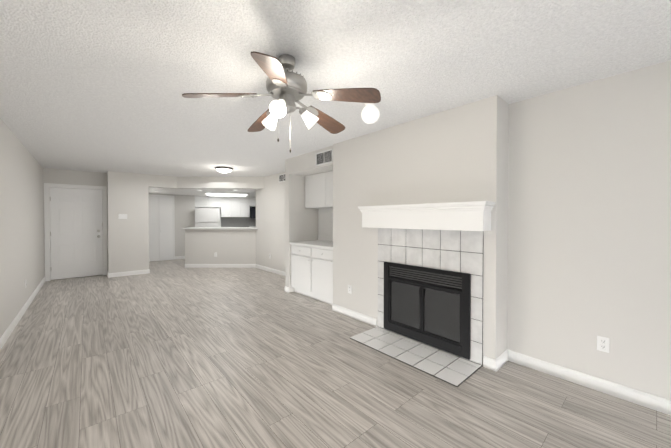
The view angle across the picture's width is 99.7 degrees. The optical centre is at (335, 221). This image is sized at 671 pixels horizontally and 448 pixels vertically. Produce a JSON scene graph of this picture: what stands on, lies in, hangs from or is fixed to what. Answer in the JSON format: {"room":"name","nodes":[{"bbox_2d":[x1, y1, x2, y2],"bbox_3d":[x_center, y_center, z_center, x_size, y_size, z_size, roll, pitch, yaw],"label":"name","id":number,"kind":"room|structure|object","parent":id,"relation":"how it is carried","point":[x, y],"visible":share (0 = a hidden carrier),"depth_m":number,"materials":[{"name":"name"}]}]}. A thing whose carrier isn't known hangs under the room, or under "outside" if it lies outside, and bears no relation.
{"room":"living room","nodes":[
{"label":"living room","id":0,"kind":"room"},
{"bbox_2d":[0,118,43,337],"bbox_3d":[-2.902,0.109,2.166,0.120,2.440,10.540,-1,1,-41],"label":"wall","id":1,"kind":"structure","parent":0,"point":[21,221],"depth_m":3.80,"materials":[{"name":"white paint"}]},
{"bbox_2d":[0,277,44,349],"bbox_3d":[-2.851,1.279,2.223,0.015,0.100,10.300,-1,1,-41],"label":"baseboard","id":2,"kind":"structure","parent":1,"relation":"attached to","point":[9,330],"depth_m":3.70,"materials":[{"name":"white wood"}]},
{"bbox_2d":[43,168,107,276],"bbox_3d":[-5.916,0.059,6.486,1.060,2.440,0.170,-1,1,-41],"label":"wall","id":3,"kind":"structure","parent":0,"point":[62,176],"depth_m":6.36,"materials":[{"name":"white paint"}]},
{"bbox_2d":[44,183,106,280],"bbox_3d":[-5.893,0.222,6.466,1.045,2.115,0.132,-1,1,-41],"label":"door frame","id":4,"kind":"structure","parent":3,"relation":"attached to","point":[47,186],"depth_m":6.18,"materials":[{"name":"white wood"}]},
{"bbox_2d":[50,187,102,279],"bbox_3d":[-5.865,0.260,6.445,0.892,2.016,0.102,-1,1,-41],"label":"entry door","id":5,"kind":"structure","parent":3,"relation":"in","point":[76,231],"depth_m":6.43,"materials":[{"name":"white wood"}]},
{"bbox_2d":[107,171,114,272],"bbox_3d":[-5.317,0.057,6.699,0.120,2.440,0.540,-1,1,-41],"label":"wall","id":6,"kind":"structure","parent":0,"point":[111,220],"depth_m":6.50,"materials":[{"name":"white paint"}]},
{"bbox_2d":[114,171,176,272],"bbox_3d":[-4.653,0.053,7.004,1.280,2.440,0.120,-1,1,-41],"label":"wall","id":7,"kind":"structure","parent":0,"point":[132,229],"depth_m":6.77,"materials":[{"name":"white paint"}]},
{"bbox_2d":[118,214,126,218],"bbox_3d":[-4.978,-0.123,6.629,0.165,0.116,0.010,-1,1,-41],"label":"light switch","id":8,"kind":"object","parent":7,"relation":"attached to","point":[122,216],"visible":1,"depth_m":6.62,"materials":[{"name":"white plastic"}]},
{"bbox_2d":[107,269,149,277],"bbox_3d":[-4.887,1.226,6.723,0.808,0.100,0.014,-1,1,-41],"label":"baseboard","id":9,"kind":"structure","parent":7,"relation":"attached to","point":[128,273],"depth_m":6.70,"materials":[{"name":"white wood"}]},
{"bbox_2d":[149,193,194,255],"bbox_3d":[-5.781,0.030,8.968,2.420,2.440,0.120,-1,1,-41],"label":"wall","id":10,"kind":"structure","parent":0,"point":[184,211],"depth_m":9.47,"materials":[{"name":"white paint"}]},
{"bbox_2d":[149,195,174,260],"bbox_3d":[-5.903,0.203,8.745,1.660,2.100,0.052,-1,1,-41],"label":"closet doors","id":11,"kind":"structure","parent":10,"relation":"in","point":[161,227],"depth_m":9.05,"materials":[{"name":"white wood"}]},
{"bbox_2d":[149,256,184,261],"bbox_3d":[-5.707,1.200,8.958,2.260,0.100,0.014,-1,1,-41],"label":"baseboard","id":12,"kind":"structure","parent":10,"relation":"attached to","point":[176,257],"depth_m":9.39,"materials":[{"name":"white wood"}]},
{"bbox_2d":[195,196,218,207],"bbox_3d":[-4.570,-0.703,10.154,0.917,0.398,0.609,-1,1,-41],"label":"upper cabinet","id":13,"kind":"object","parent":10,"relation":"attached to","point":[200,201],"depth_m":9.99,"materials":[{"name":"white wood"}]},
{"bbox_2d":[149,187,256,196],"bbox_3d":[-3.489,-0.946,9.454,6.280,0.100,5.160,-1,1,-41],"label":"ceiling","id":14,"kind":"structure","parent":0,"point":[190,191],"depth_m":8.26,"materials":[{"name":"white paint"}]},
{"bbox_2d":[198,190,248,196],"bbox_3d":[-3.422,-0.881,8.902,2.061,0.016,2.651,-1,1,-41],"label":"ceiling light","id":15,"kind":"object","parent":14,"relation":"attached to","point":[227,194],"visible":1,"depth_m":9.18,"materials":[{"name":"white plastic"}]},
{"bbox_2d":[185,229,255,263],"bbox_3d":[-3.172,0.733,7.855,1.952,1.060,0.120,0,1,0],"label":"wall","id":16,"kind":"structure","parent":0,"point":[230,246],"depth_m":7.79,"materials":[{"name":"white paint"}]},
{"bbox_2d":[182,227,257,228],"bbox_3d":[-3.129,0.181,7.939,2.078,0.040,0.540,0,1,0],"label":"countertop","id":17,"kind":"structure","parent":16,"relation":"on","point":[220,228],"depth_m":7.67,"materials":[{"name":"white"}]},
{"bbox_2d":[185,264,254,267],"bbox_3d":[-3.188,1.214,7.781,1.430,0.100,1.308,-1,1,-41],"label":"baseboard","id":18,"kind":"structure","parent":16,"relation":"attached to","point":[186,265],"depth_m":7.79,"materials":[{"name":"white wood"}]},
{"bbox_2d":[177,177,263,188],"bbox_3d":[-3.002,-1.022,7.445,2.263,0.300,0.120,0,1,-1],"label":"header beam","id":19,"kind":"structure","parent":0,"point":[224,182],"depth_m":7.39,"materials":[{"name":"white paint"}]},
{"bbox_2d":[219,197,250,215],"bbox_3d":[-3.708,-0.537,10.492,1.040,0.738,0.655,-1,1,-41],"label":"upper cabinet","id":20,"kind":"object","parent":0,"relation":"attached to","point":[237,211],"depth_m":10.33,"materials":[{"name":"white wood"}]},
{"bbox_2d":[251,204,255,219],"bbox_3d":[-2.877,-0.349,10.777,0.844,0.435,0.622,-1,1,-41],"label":"microwave","id":21,"kind":"object","parent":0,"relation":"attached to","point":[253,206],"depth_m":10.51,"materials":[{"name":"black metal"}]},
{"bbox_2d":[251,197,255,203],"bbox_3d":[-2.889,-0.740,10.808,0.834,0.338,0.580,-1,1,-41],"label":"upper cabinet","id":22,"kind":"object","parent":0,"relation":"attached to","point":[253,199],"depth_m":10.56,"materials":[{"name":"white wood"}]},
{"bbox_2d":[256,172,285,271],"bbox_3d":[-1.241,0.056,6.788,0.120,2.440,2.750,-1,1,-41],"label":"wall","id":23,"kind":"structure","parent":0,"point":[270,216],"depth_m":7.12,"materials":[{"name":"white paint"}]},
{"bbox_2d":[255,264,285,275],"bbox_3d":[-1.292,1.226,6.758,0.014,0.100,2.752,-1,1,-41],"label":"baseboard","id":24,"kind":"structure","parent":23,"relation":"attached to","point":[268,269],"depth_m":7.12,"materials":[{"name":"white wood"}]},
{"bbox_2d":[279,173,284,182],"bbox_3d":[-1.228,-1.033,6.660,0.011,0.190,0.420,-1,1,-41],"label":"air vent","id":25,"kind":"object","parent":23,"relation":"in","point":[281,177],"visible":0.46,"depth_m":6.70,"materials":[{"name":"white metal"}]},
{"bbox_2d":[285,146,332,292],"bbox_3d":[-0.171,0.077,4.973,0.790,2.440,1.390,-1,1,-41],"label":"wall","id":26,"kind":"structure","parent":0,"point":[301,222],"depth_m":5.20,"materials":[{"name":"white paint"}]},
{"bbox_2d":[305,172,325,210],"bbox_3d":[-0.252,-0.560,5.224,0.327,0.608,0.626,-1,1,-41],"label":"upper cabinet","id":27,"kind":"object","parent":26,"relation":"attached to","point":[315,185],"depth_m":5.10,"materials":[{"name":"white wood"}]},
{"bbox_2d":[315,148,332,165],"bbox_3d":[-0.178,-0.986,4.361,0.011,0.210,0.420,-1,1,-41],"label":"air vent","id":28,"kind":"object","parent":26,"relation":"in","point":[323,157],"visible":0.98,"depth_m":4.36,"materials":[{"name":"white metal"}]},
{"bbox_2d":[318,235,332,242],"bbox_3d":[0.070,0.318,5.101,0.020,0.105,1.252,-1,1,-41],"label":"backsplash","id":29,"kind":"structure","parent":26,"relation":"attached to","point":[329,238],"depth_m":5.34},
{"bbox_2d":[326,171,332,206],"bbox_3d":[0.161,-0.555,4.754,0.327,0.608,0.626,-1,1,-41],"label":"upper cabinet","id":30,"kind":"object","parent":26,"relation":"attached to","point":[329,175],"depth_m":4.81,"materials":[{"name":"white wood"}]},
{"bbox_2d":[0,259,670,447],"bbox_3d":[-1.169,1.337,5.768,7.700,0.100,13.800,-1,1,-41],"label":"floor","id":31,"kind":"structure","parent":0,"point":[176,353],"depth_m":2.29,"materials":[{"name":"laminate"}]},
{"bbox_2d":[195,208,219,226],"bbox_3d":[-4.484,0.388,9.965,0.780,1.700,0.735,0,1,-21],"label":"fridge","id":32,"kind":"object","parent":31,"relation":"on","point":[207,217],"visible":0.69,"depth_m":9.65,"materials":[{"name":"white metal"}]},
{"bbox_2d":[220,216,255,226],"bbox_3d":[-3.080,0.067,10.917,2.325,0.480,0.856,-1,1,-41],"label":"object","id":33,"kind":"structure","parent":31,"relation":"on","point":[225,221],"depth_m":10.64,"materials":[{"name":"grey"}]},
{"bbox_2d":[290,243,332,304],"bbox_3d":[-0.164,0.855,4.902,0.642,0.885,1.252,-1,1,-41],"label":"base cabinet","id":34,"kind":"object","parent":31,"relation":"on","point":[311,269],"depth_m":4.66,"materials":[{"name":"white wood"}]},
{"bbox_2d":[294,239,332,250],"bbox_3d":[-0.172,0.393,4.889,0.663,0.040,1.256,-1,1,-41],"label":"countertop","id":35,"kind":"structure","parent":34,"relation":"on","point":[320,242],"depth_m":4.85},
{"bbox_2d":[350,228,483,386],"bbox_3d":[0.910,0.698,3.029,0.915,1.242,1.242,-1,1,-41],"label":"fireplace","id":36,"kind":"object","parent":31,"relation":"on","point":[430,287],"visible":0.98,"depth_m":2.90,"materials":[{"name":"grey tile"}]},
{"bbox_2d":[0,0,670,176],"bbox_3d":[-1.169,-1.202,5.738,7.700,0.100,13.800,-1,1,-41],"label":"ceiling","id":37,"kind":"structure","parent":0,"point":[102,86],"depth_m":1.98,"materials":[{"name":"white paint"}]},
{"bbox_2d":[215,166,232,172],"bbox_3d":[-2.394,-1.105,6.087,0.360,0.102,0.360,-1,1,-41],"label":"lamp","id":38,"kind":"object","parent":37,"relation":"attached to","point":[221,169],"visible":1,"depth_m":5.97,"materials":[{"name":"white glass"}]},
{"bbox_2d":[182,51,380,152],"bbox_3d":[-0.342,-0.783,1.966,1.227,0.650,1.205,-1,1,-41],"label":"fan","id":39,"kind":"object","parent":37,"relation":"hanging from","point":[286,89],"visible":1,"depth_m":1.83,"materials":[{"name":"brown wood"}]},
{"bbox_2d":[361,103,379,123],"bbox_3d":[0.325,-1.014,2.633,0.172,0.204,0.172,-1,1,-41],"label":"globe pendant light","id":40,"kind":"object","parent":37,"relation":"hanging from","point":[370,113],"visible":0.9,"depth_m":2.58,"materials":[{"name":"white glass"}]},
{"bbox_2d":[333,95,508,364],"bbox_3d":[1.003,0.093,3.608,0.830,2.440,2.210,-1,1,-41],"label":"wall","id":41,"kind":"structure","parent":0,"point":[459,154],"depth_m":3.00,"materials":[{"name":"white paint"}]},
{"bbox_2d":[348,285,351,293],"bbox_3d":[0.196,0.929,3.900,0.009,0.116,0.072,-1,1,-41],"label":"outlet","id":42,"kind":"object","parent":41,"relation":"attached to","point":[350,289],"visible":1,"depth_m":3.89,"materials":[{"name":"white plastic"}]},
{"bbox_2d":[332,304,376,326],"bbox_3d":[0.235,1.260,3.856,0.014,0.100,0.845,-1,1,-41],"label":"baseboard","id":43,"kind":"structure","parent":41,"relation":"attached to","point":[367,319],"depth_m":3.81,"materials":[{"name":"white wood"}]},
{"bbox_2d":[358,201,494,230],"bbox_3d":[0.845,-0.054,2.995,0.214,0.257,1.488,-1,1,-41],"label":"mantel shelf","id":44,"kind":"object","parent":41,"relation":"attached to","point":[469,216],"visible":1,"depth_m":2.77,"materials":[{"name":"white wood"}]},
{"bbox_2d":[493,349,508,371],"bbox_3d":[1.526,1.274,2.601,0.294,0.100,0.014,-1,1,-41],"label":"baseboard","id":45,"kind":"structure","parent":41,"relation":"attached to","point":[503,358],"depth_m":2.58,"materials":[{"name":"white wood"}]},
{"bbox_2d":[507,60,670,399],"bbox_3d":[2.573,0.114,1.740,0.120,2.440,2.670,-1,1,-41],"label":"wall","id":46,"kind":"structure","parent":0,"point":[589,212],"depth_m":2.24,"materials":[{"name":"white paint"}]},
{"bbox_2d":[509,350,670,414],"bbox_3d":[2.483,1.284,1.754,0.014,0.100,2.550,-1,1,-41],"label":"baseboard","id":47,"kind":"structure","parent":46,"relation":"attached to","point":[647,400],"depth_m":2.23,"materials":[{"name":"white wood"}]},
{"bbox_2d":[597,335,609,352],"bbox_3d":[2.085,0.954,2.206,0.009,0.116,0.072,-1,1,-41],"label":"electrical outlet","id":48,"kind":"object","parent":46,"relation":"attached to","point":[603,343],"visible":1,"depth_m":2.20,"materials":[{"name":"white plastic"}]}
]}

